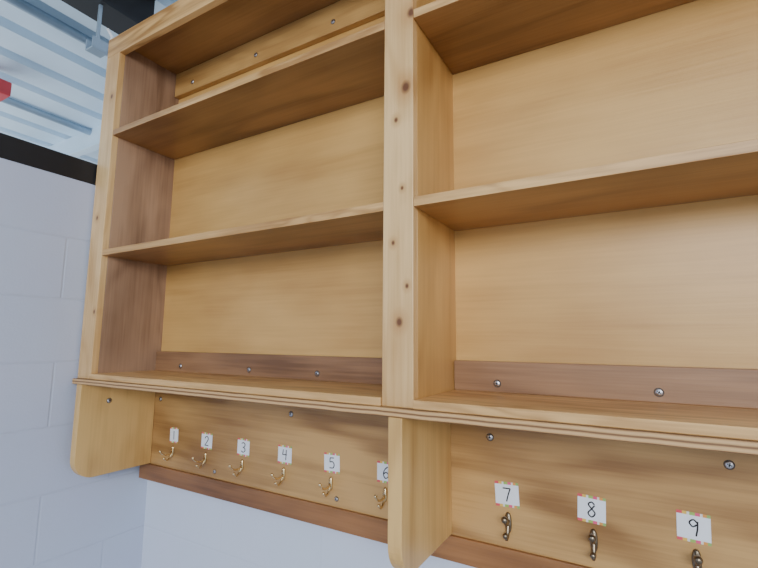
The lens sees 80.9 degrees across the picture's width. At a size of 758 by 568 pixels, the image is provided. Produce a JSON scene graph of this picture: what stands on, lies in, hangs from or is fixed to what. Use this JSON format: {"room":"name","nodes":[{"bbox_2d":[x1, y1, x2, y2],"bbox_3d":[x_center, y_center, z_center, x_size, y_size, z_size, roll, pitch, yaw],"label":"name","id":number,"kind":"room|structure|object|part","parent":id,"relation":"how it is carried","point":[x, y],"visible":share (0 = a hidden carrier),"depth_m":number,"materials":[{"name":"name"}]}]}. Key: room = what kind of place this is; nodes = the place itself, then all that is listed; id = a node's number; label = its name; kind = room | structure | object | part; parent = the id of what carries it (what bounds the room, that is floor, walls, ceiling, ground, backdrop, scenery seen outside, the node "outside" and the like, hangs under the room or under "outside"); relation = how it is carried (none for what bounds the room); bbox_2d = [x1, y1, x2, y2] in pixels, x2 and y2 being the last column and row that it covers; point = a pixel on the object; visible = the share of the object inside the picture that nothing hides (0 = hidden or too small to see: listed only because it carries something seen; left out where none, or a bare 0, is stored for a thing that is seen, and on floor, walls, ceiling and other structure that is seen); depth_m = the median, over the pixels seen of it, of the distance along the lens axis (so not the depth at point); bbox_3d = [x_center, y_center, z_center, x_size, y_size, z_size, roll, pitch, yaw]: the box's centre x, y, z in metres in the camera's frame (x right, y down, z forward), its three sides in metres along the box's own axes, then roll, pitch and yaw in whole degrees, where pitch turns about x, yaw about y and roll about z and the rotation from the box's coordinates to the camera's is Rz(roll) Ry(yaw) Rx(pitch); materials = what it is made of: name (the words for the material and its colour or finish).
{"room":"classroom","nodes":[
{"label":"classroom","id":0,"kind":"room"},
{"bbox_2d":[0,158,146,567],"bbox_3d":[-2.165,0.447,-0.842,0.150,2.068,5.685,-4,-8,30],"label":"wall","id":1,"kind":"structure","parent":0,"point":[52,516],"depth_m":1.22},
{"bbox_2d":[0,133,96,184],"bbox_3d":[-2.193,-0.620,-0.770,0.151,0.067,5.535,-4,-8,30],"label":"wall cap","id":2,"kind":"object","parent":1,"relation":"on","point":[13,149],"visible":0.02,"depth_m":1.25,"materials":[{"name":"black metal"}]},
{"bbox_2d":[47,125,100,157],"bbox_3d":[-2.356,-0.881,3.105,3.400,0.155,0.048,-4,-8,30],"label":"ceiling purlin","id":3,"kind":"structure","parent":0,"point":[81,144],"depth_m":2.87,"materials":[{"name":"white metal"}]},
{"bbox_2d":[0,0,177,163],"bbox_3d":[-0.837,-1.344,0.264,9.105,0.065,8.500,-4,-8,30],"label":"ceiling","id":4,"kind":"structure","parent":0,"point":[48,70],"depth_m":2.24,"materials":[{"name":"paint"}]},
{"bbox_2d":[0,78,11,101],"bbox_3d":[-1.868,-0.986,2.155,0.200,0.180,0.080,-4,-8,30],"label":"junction box","id":5,"kind":"object","parent":4,"relation":"attached to","point":[5,86],"visible":1,"depth_m":2.12,"materials":[{"name":"paint"}]},
{"bbox_2d":[1,97,91,134],"bbox_3d":[-2.719,-1.169,1.335,0.040,0.039,8.100,-4,-8,30],"label":"conduit pipe","id":6,"kind":"object","parent":4,"relation":"attached to","point":[9,101],"visible":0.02,"depth_m":2.62,"materials":[{"name":"grey metal"}]},
{"bbox_2d":[3,0,107,56],"bbox_3d":[-1.922,-1.221,0.879,0.040,0.039,8.100,-4,-8,30],"label":"conduit pipe","id":7,"kind":"object","parent":4,"relation":"attached to","point":[23,5],"visible":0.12,"depth_m":1.83,"materials":[{"name":"grey metal"}]},
{"bbox_2d":[61,0,154,34],"bbox_3d":[-2.238,-1.338,-0.596,0.120,0.190,5.425,-4,-8,30],"label":"steel beam","id":8,"kind":"structure","parent":4,"relation":"attached to","point":[119,16],"depth_m":1.60,"materials":[{"name":"black metal"}]},
{"bbox_2d":[85,4,107,57],"bbox_3d":[-0.957,-0.872,1.517,0.044,0.177,0.050,-4,-8,30],"label":"bracket","id":9,"kind":"object","parent":8,"relation":"attached to","point":[97,47],"visible":1,"depth_m":1.51,"materials":[{"name":"white metal"}]},
{"bbox_2d":[141,480,474,567],"bbox_3d":[1.484,0.190,0.293,5.075,2.930,0.150,-4,-8,30],"label":"wall","id":10,"kind":"structure","parent":0,"point":[183,528],"depth_m":1.23,"materials":[{"name":"white paint"}]},
{"bbox_2d":[70,0,757,567],"bbox_3d":[0.089,-0.156,0.912,2.080,1.414,0.260,-4,-8,30],"label":"wooden wall shelf","id":11,"kind":"object","parent":10,"relation":"attached to","point":[463,247],"visible":1,"depth_m":0.89,"materials":[{"name":"brown wood"}]},
{"bbox_3d":[-0.751,-0.226,1.416,0.019,1.021,0.203,-4,-8,30],"label":"panel","id":12,"kind":"part","parent":11,"relation":"part of","materials":[{"name":"brown wood"}]},
{"bbox_2d":[159,446,173,460],"bbox_3d":[-0.638,0.509,1.329,0.011,0.041,0.046,-4,-8,30],"label":"coat hook","id":13,"kind":"object","parent":11,"relation":"attached to","point":[171,453],"visible":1,"depth_m":1.34,"materials":[{"name":"gold metal"}]},
{"bbox_3d":[0.045,-0.799,0.901,2.073,0.063,0.019,-4,-8,30],"label":"rail","id":14,"kind":"part","parent":11,"relation":"part of","materials":[{"name":"brown wood"}]},
{"bbox_2d":[170,427,177,442],"bbox_3d":[-0.624,0.460,1.354,0.040,0.046,0.002,-4,-8,30],"label":"number tag","id":15,"kind":"object","parent":11,"relation":"attached to","point":[173,431],"visible":1,"depth_m":1.35,"materials":[{"name":"paper"}]},
{"bbox_2d":[192,452,206,468],"bbox_3d":[-0.510,0.501,1.256,0.011,0.041,0.046,-4,-8,30],"label":"coat hook","id":16,"kind":"object","parent":11,"relation":"attached to","point":[204,459],"visible":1,"depth_m":1.26,"materials":[{"name":"gold metal"}]},
{"bbox_2d":[201,432,212,449],"bbox_3d":[-0.496,0.452,1.281,0.045,0.045,0.002,-3,-8,30],"label":"number tag","id":17,"kind":"object","parent":11,"relation":"attached to","point":[206,442],"visible":1,"depth_m":1.28,"materials":[{"name":"paper"}]},
{"bbox_3d":[-0.350,0.244,1.099,0.936,0.015,0.214,-4,-8,30],"label":"shelf","id":18,"kind":"part","parent":11,"relation":"part of","materials":[{"name":"brown wood"}]},
{"bbox_2d":[229,459,243,476],"bbox_3d":[-0.382,0.493,1.183,0.011,0.041,0.046,-4,-8,30],"label":"coat hook","id":19,"kind":"object","parent":11,"relation":"attached to","point":[242,461],"visible":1,"depth_m":1.19,"materials":[{"name":"gold metal"}]},
{"bbox_3d":[-0.346,-0.106,1.147,0.936,0.018,0.208,-4,-8,30],"label":"shelf","id":20,"kind":"part","parent":11,"relation":"part of","materials":[{"name":"brown wood"}]},
{"bbox_2d":[237,438,249,456],"bbox_3d":[-0.368,0.444,1.207,0.045,0.045,0.002,-3,-8,30],"label":"number tag","id":21,"kind":"object","parent":11,"relation":"attached to","point":[243,447],"visible":1,"depth_m":1.21,"materials":[{"name":"paper"}]},
{"bbox_3d":[-0.343,-0.470,1.193,0.936,0.018,0.208,-4,-8,30],"label":"shelf","id":22,"kind":"part","parent":11,"relation":"part of","materials":[{"name":"brown wood"}]},
{"bbox_3d":[-0.306,0.409,1.184,1.015,0.260,0.012,-4,-8,30],"label":"hook panel","id":23,"kind":"part","parent":11,"relation":"part of","materials":[{"name":"brown wood"}]},
{"bbox_3d":[-0.289,-0.236,1.260,0.957,1.032,0.012,-4,-8,30],"label":"panel","id":24,"kind":"part","parent":11,"relation":"part of","materials":[{"name":"beige wood"}]},
{"bbox_2d":[270,467,284,485],"bbox_3d":[-0.254,0.484,1.109,0.011,0.041,0.046,-4,-8,30],"label":"coat hook","id":25,"kind":"object","parent":11,"relation":"attached to","point":[282,477],"visible":1,"depth_m":1.12,"materials":[{"name":"gold metal"}]},
{"bbox_2d":[278,444,291,464],"bbox_3d":[-0.240,0.435,1.134,0.045,0.045,0.002,-4,-8,30],"label":"number tag","id":26,"kind":"object","parent":11,"relation":"attached to","point":[284,452],"visible":1,"depth_m":1.13,"materials":[{"name":"paper"}]},
{"bbox_2d":[318,477,332,496],"bbox_3d":[-0.126,0.476,1.036,0.011,0.041,0.046,-4,-8,30],"label":"coat hook","id":27,"kind":"object","parent":11,"relation":"attached to","point":[329,487],"visible":1,"depth_m":1.04,"materials":[{"name":"gold metal"}]},
{"bbox_2d":[324,452,339,473],"bbox_3d":[-0.113,0.427,1.061,0.045,0.045,0.002,-6,-9,29],"label":"number tag","id":28,"kind":"object","parent":11,"relation":"attached to","point":[331,460],"visible":1,"depth_m":1.06,"materials":[{"name":"paper"}]},
{"bbox_3d":[0.141,0.534,0.917,2.060,0.048,0.040,-4,-8,30],"label":"stained wall rail","id":29,"kind":"part","parent":11,"relation":"part of","materials":[{"name":"brown wood"}]},
{"bbox_2d":[374,487,386,508],"bbox_3d":[0.002,0.468,0.963,0.011,0.041,0.046,-4,-8,30],"label":"coat hook","id":30,"kind":"object","parent":11,"relation":"attached to","point":[384,498],"visible":1,"depth_m":0.97,"materials":[{"name":"gold metal"}]},
{"bbox_2d":[377,461,387,483],"bbox_3d":[0.015,0.419,0.987,0.045,0.045,0.002,-4,-9,30],"label":"number tag","id":31,"kind":"object","parent":11,"relation":"attached to","point":[382,467],"visible":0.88,"depth_m":0.99,"materials":[{"name":"paper"}]},
{"bbox_3d":[0.040,-0.278,0.834,0.061,0.989,0.019,-4,-8,30],"label":"post","id":32,"kind":"part","parent":11,"relation":"part of","materials":[{"name":"brown wood"}]},
{"bbox_3d":[0.114,-0.282,0.921,0.019,1.021,0.203,-4,-8,30],"label":"divider panel","id":33,"kind":"part","parent":11,"relation":"part of","materials":[{"name":"brown wood"}]},
{"bbox_2d":[501,512,511,540],"bbox_3d":[0.239,0.458,0.835,0.013,0.047,0.034,-4,-8,30],"label":"coat hook","id":34,"kind":"object","parent":11,"relation":"attached to","point":[506,520],"visible":1,"depth_m":0.84,"materials":[{"name":"brown metal"}]},
{"bbox_2d":[495,481,519,508],"bbox_3d":[0.246,0.405,0.855,0.047,0.047,0.002,-4,-8,30],"label":"number tag","id":35,"kind":"object","parent":11,"relation":"attached to","point":[506,493],"visible":1,"depth_m":0.85,"materials":[{"name":"paper"}]},
{"bbox_3d":[0.522,-0.526,0.698,0.936,0.018,0.208,-4,-8,30],"label":"shelf","id":36,"kind":"part","parent":11,"relation":"part of","materials":[{"name":"brown wood"}]},
{"bbox_3d":[0.515,0.188,0.604,0.936,0.015,0.214,-4,-8,30],"label":"shelf","id":37,"kind":"part","parent":11,"relation":"part of","materials":[{"name":"brown wood"}]},
{"bbox_3d":[0.519,-0.162,0.651,0.936,0.018,0.208,-4,-8,30],"label":"shelf","id":38,"kind":"part","parent":11,"relation":"part of","materials":[{"name":"brown wood"}]},
{"bbox_2d":[578,493,605,525],"bbox_3d":[0.374,0.397,0.782,0.047,0.048,0.002,-4,-8,30],"label":"number tag","id":39,"kind":"object","parent":11,"relation":"attached to","point":[591,509],"visible":1,"depth_m":0.78,"materials":[{"name":"paper"}]},
{"bbox_2d":[588,529,597,560],"bbox_3d":[0.367,0.449,0.762,0.013,0.047,0.034,-4,-8,30],"label":"coat hook","id":40,"kind":"object","parent":11,"relation":"attached to","point":[592,537],"visible":1,"depth_m":0.76,"materials":[{"name":"brown metal"}]},
{"bbox_3d":[0.578,0.352,0.677,0.996,0.260,0.012,-4,-8,30],"label":"hook panel","id":41,"kind":"part","parent":11,"relation":"part of","materials":[{"name":"brown wood"}]},
{"bbox_3d":[0.576,-0.292,0.764,0.957,1.032,0.012,-4,-8,30],"label":"panel","id":42,"kind":"part","parent":11,"relation":"part of","materials":[{"name":"beige wood"}]},
{"bbox_2d":[676,509,711,546],"bbox_3d":[0.502,0.388,0.709,0.047,0.047,0.002,-4,-8,30],"label":"number tag","id":43,"kind":"object","parent":11,"relation":"attached to","point":[691,527],"visible":1,"depth_m":0.71,"materials":[{"name":"paper"}]},
{"bbox_2d":[692,549,702,567],"bbox_3d":[0.495,0.441,0.689,0.013,0.047,0.034,-4,-8,30],"label":"coat hook","id":44,"kind":"object","parent":11,"relation":"attached to","point":[697,561],"visible":1,"depth_m":0.69,"materials":[{"name":"brown metal"}]}
]}

